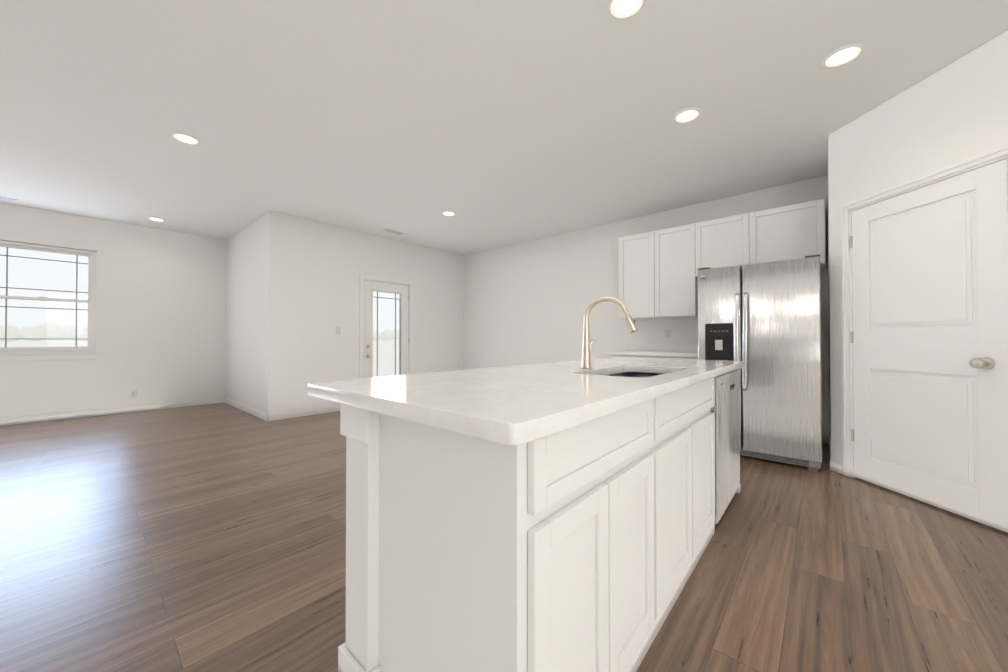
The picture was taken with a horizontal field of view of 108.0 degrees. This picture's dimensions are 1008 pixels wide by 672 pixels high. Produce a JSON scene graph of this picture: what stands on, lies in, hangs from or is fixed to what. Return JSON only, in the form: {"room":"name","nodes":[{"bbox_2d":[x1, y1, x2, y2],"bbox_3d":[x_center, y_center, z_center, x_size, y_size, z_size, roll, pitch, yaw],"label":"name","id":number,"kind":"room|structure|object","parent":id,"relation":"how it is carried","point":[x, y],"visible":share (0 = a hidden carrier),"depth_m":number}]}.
{"room":"kitchen","nodes":[
{"label":"kitchen","id":0,"kind":"room"},
{"bbox_2d":[0,203,226,417],"bbox_3d":[-7.071,-0.277,3.652,0.140,2.760,7.240,0,-1,41],"label":"wall","id":1,"kind":"structure","parent":0,"point":[160,315],"depth_m":5.39},
{"bbox_2d":[0,240,100,360],"bbox_3d":[-6.344,-0.440,4.446,0.152,1.501,1.950,0,-1,41],"label":"living room window","id":2,"kind":"structure","parent":1,"relation":"in","point":[91,282],"depth_m":4.87},
{"bbox_2d":[0,397,224,425],"bbox_3d":[-7.013,1.055,3.589,0.012,0.095,6.960,0,-1,41],"label":"baseboard","id":3,"kind":"structure","parent":1,"relation":"attached to","point":[64,415],"depth_m":5.16},
{"bbox_2d":[131,390,136,397],"bbox_3d":[-5.446,0.849,5.388,0.008,0.115,0.070,0,-1,41],"label":"outlet","id":4,"kind":"object","parent":1,"relation":"attached to","point":[133,393],"visible":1,"depth_m":5.38},
{"bbox_2d":[226,210,280,413],"bbox_3d":[-3.854,-0.260,5.555,2.200,2.760,0.140,0,-1,41],"label":"wall","id":5,"kind":"structure","parent":0,"point":[253,306],"depth_m":5.16},
{"bbox_2d":[225,397,267,421],"bbox_3d":[-3.905,1.072,5.486,2.200,0.095,0.012,0,-1,41],"label":"baseboard","id":6,"kind":"structure","parent":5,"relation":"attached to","point":[251,411],"depth_m":5.33},
{"bbox_2d":[280,213,463,412],"bbox_3d":[-1.901,-0.254,6.226,0.140,2.760,3.440,0,-1,41],"label":"wall","id":7,"kind":"structure","parent":0,"point":[324,266],"depth_m":5.51},
{"bbox_2d":[268,405,339,420],"bbox_3d":[-1.935,1.077,6.058,0.012,0.095,3.440,0,-1,41],"label":"baseboard","id":8,"kind":"structure","parent":7,"relation":"attached to","point":[298,413],"depth_m":5.07},
{"bbox_2d":[336,327,340,334],"bbox_3d":[-2.470,-0.077,5.458,0.010,0.115,0.070,0,-1,41],"label":"light switch","id":9,"kind":"object","parent":7,"relation":"attached to","point":[338,330],"visible":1,"depth_m":5.46},
{"bbox_2d":[359,274,412,378],"bbox_3d":[-1.981,0.084,6.118,0.155,2.082,0.976,0,-1,41],"label":"door frame","id":10,"kind":"structure","parent":7,"relation":"attached to","point":[409,284],"depth_m":6.04},
{"bbox_2d":[364,280,408,377],"bbox_3d":[-1.928,0.113,6.078,0.121,1.983,0.828,0,-1,41],"label":"exterior door","id":11,"kind":"structure","parent":7,"relation":"in","point":[370,287],"depth_m":6.05},
{"bbox_2d":[0,402,1007,671],"bbox_3d":[-2.234,1.146,1.698,10.300,0.120,11.000,0,-1,41],"label":"floor","id":12,"kind":"structure","parent":0,"point":[202,538],"depth_m":1.74},
{"bbox_2d":[334,369,740,671],"bbox_3d":[0.571,0.650,1.880,0.724,0.876,2.518,0,-1,41],"label":"kitchen island","id":13,"kind":"object","parent":12,"relation":"on","point":[551,517],"depth_m":0.99},
{"bbox_2d":[307,357,743,448],"bbox_3d":[0.502,0.192,1.939,0.955,0.039,2.560,0,-1,41],"label":"island countertop","id":14,"kind":"structure","parent":13,"relation":"on","point":[514,406],"depth_m":1.08},
{"bbox_2d":[580,297,637,367],"bbox_3d":[0.561,-0.018,1.955,0.290,0.378,0.146,0,-1,21],"label":"faucet","id":15,"kind":"object","parent":14,"relation":"on","point":[587,342],"visible":1,"depth_m":1.93},
{"bbox_2d":[605,372,660,377],"bbox_3d":[0.649,0.311,1.824,0.393,0.200,0.728,0,-1,41],"label":"sink","id":16,"kind":"object","parent":14,"relation":"in","point":[633,374],"visible":0.06,"depth_m":2.15},
{"bbox_2d":[711,369,739,523],"bbox_3d":[1.200,0.660,2.468,0.564,0.865,0.694,0,-1,41],"label":"dishwasher","id":17,"kind":"object","parent":13,"relation":"in","point":[725,409],"visible":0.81,"depth_m":2.20},
{"bbox_2d":[606,343,697,359],"bbox_3d":[1.945,0.603,4.518,1.140,1.016,0.658,0,-1,41],"label":"base cabinet","id":18,"kind":"object","parent":12,"relation":"on","point":[664,350],"visible":0.12,"depth_m":4.60},
{"bbox_2d":[698,254,821,471],"bbox_3d":[2.442,0.224,3.501,0.899,1.755,0.866,0,-1,41],"label":"refrigerator","id":19,"kind":"object","parent":12,"relation":"on","point":[762,321],"visible":0.79,"depth_m":3.14},
{"bbox_2d":[0,0,1007,254],"bbox_3d":[-2.234,-1.734,1.723,10.300,0.120,11.000,0,-1,41],"label":"ceiling","id":20,"kind":"structure","parent":0,"point":[492,124],"depth_m":2.62},
{"bbox_2d":[0,197,19,202],"bbox_3d":[-6.031,-1.647,4.367,0.120,0.007,0.300,0,-1,41],"label":"ceiling vent","id":21,"kind":"object","parent":20,"relation":"in","point":[9,199],"visible":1,"depth_m":4.42},
{"bbox_2d":[147,217,165,221],"bbox_3d":[-4.885,-1.639,5.147,0.190,0.009,0.190,0,-1,41],"label":"recessed light","id":22,"kind":"object","parent":20,"relation":"in","point":[156,219],"visible":0.96,"depth_m":5.15},
{"bbox_2d":[171,132,200,144],"bbox_3d":[-2.672,-1.657,3.075,0.190,0.009,0.190,0,-1,41],"label":"recessed light","id":23,"kind":"object","parent":20,"relation":"in","point":[185,138],"visible":0.98,"depth_m":3.07},
{"bbox_2d":[383,229,403,234],"bbox_3d":[-1.733,-1.634,5.746,0.120,0.007,0.300,0,-1,41],"label":"ceiling vent","id":24,"kind":"object","parent":20,"relation":"in","point":[393,231],"visible":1,"depth_m":5.72},
{"bbox_2d":[442,211,455,215],"bbox_3d":[-0.741,-1.641,4.906,0.190,0.009,0.190,0,-1,41],"label":"recessed light","id":25,"kind":"object","parent":20,"relation":"in","point":[448,213],"visible":1,"depth_m":4.90},
{"bbox_2d":[607,0,645,19],"bbox_3d":[0.615,-1.668,1.837,0.190,0.009,0.190,0,-1,41],"label":"recessed light","id":26,"kind":"object","parent":20,"relation":"in","point":[621,9],"visible":1,"depth_m":1.86},
{"bbox_2d":[673,107,700,122],"bbox_3d":[1.382,-1.660,2.760,0.190,0.009,0.190,0,-1,41],"label":"recessed light","id":27,"kind":"object","parent":20,"relation":"in","point":[686,115],"visible":1,"depth_m":2.75},
{"bbox_2d":[821,43,864,67],"bbox_3d":[2.016,-1.665,2.180,0.190,0.009,0.190,0,-1,41],"label":"recessed light","id":28,"kind":"object","parent":20,"relation":"in","point":[843,55],"visible":1,"depth_m":2.17},
{"bbox_2d":[464,175,829,443],"bbox_3d":[2.114,-0.266,4.910,7.640,2.760,0.140,0,-1,41],"label":"wall","id":29,"kind":"structure","parent":0,"point":[527,302],"depth_m":5.74},
{"bbox_2d":[619,230,658,318],"bbox_3d":[1.837,-0.776,4.843,0.527,1.090,0.328,0,-1,41],"label":"upper cabinet","id":30,"kind":"object","parent":29,"relation":"attached to","point":[658,274],"depth_m":4.71},
{"bbox_2d":[665,329,670,337],"bbox_3d":[2.141,-0.035,4.785,0.070,0.115,0.008,0,-1,41],"label":"outlet","id":31,"kind":"object","parent":29,"relation":"attached to","point":[667,333],"visible":1,"depth_m":4.78},
{"bbox_2d":[659,222,702,318],"bbox_3d":[2.167,-0.779,4.554,0.587,1.090,0.328,0,-1,41],"label":"upper cabinet","id":32,"kind":"object","parent":29,"relation":"attached to","point":[680,247],"depth_m":4.40},
{"bbox_2d":[703,211,758,267],"bbox_3d":[2.565,-1.009,4.209,0.589,0.635,0.328,0,-1,41],"label":"upper cabinet","id":33,"kind":"object","parent":29,"relation":"attached to","point":[732,240],"depth_m":4.05},
{"bbox_2d":[759,199,825,268],"bbox_3d":[2.951,-1.012,3.872,0.676,0.635,0.328,0,-1,41],"label":"upper cabinet","id":34,"kind":"object","parent":29,"relation":"attached to","point":[795,231],"depth_m":3.69},
{"bbox_2d":[828,142,830,457],"bbox_3d":[3.051,-0.280,3.345,0.120,2.760,0.985,0,-1,41],"label":"wall","id":35,"kind":"structure","parent":0,"point":[829,308],"depth_m":3.28},
{"bbox_2d":[828,30,1007,461],"bbox_3d":[2.788,-0.289,2.294,0.115,2.760,1.450,0,-1,-4],"label":"wall","id":36,"kind":"structure","parent":0,"point":[954,112],"depth_m":2.44},
{"bbox_2d":[830,458,842,473],"bbox_3d":[2.724,1.044,2.278,0.012,0.095,1.450,0,-1,-4],"label":"baseboard","id":37,"kind":"structure","parent":36,"relation":"attached to","point":[836,466],"depth_m":2.94},
{"bbox_2d":[840,144,1007,477],"bbox_3d":[2.771,0.027,2.417,0.131,2.130,0.976,0,-1,-4],"label":"door frame","id":38,"kind":"structure","parent":36,"relation":"attached to","point":[974,163],"depth_m":2.85},
{"bbox_2d":[850,159,1007,532],"bbox_3d":[2.705,0.056,2.419,0.112,2.049,0.854,0,-1,-4],"label":"pantry door","id":39,"kind":"structure","parent":36,"relation":"in","point":[929,337],"depth_m":2.31},
{"label":"outside","id":40,"kind":"structure","parent":0,"visible":0},
{"bbox_2d":[0,247,399,376],"bbox_3d":[-4.431,-1.806,5.502,2.200,6.150,26.000,0,-1,41],"label":"sky","id":41,"kind":"structure","parent":40,"point":[30,270],"depth_m":5.08}
]}

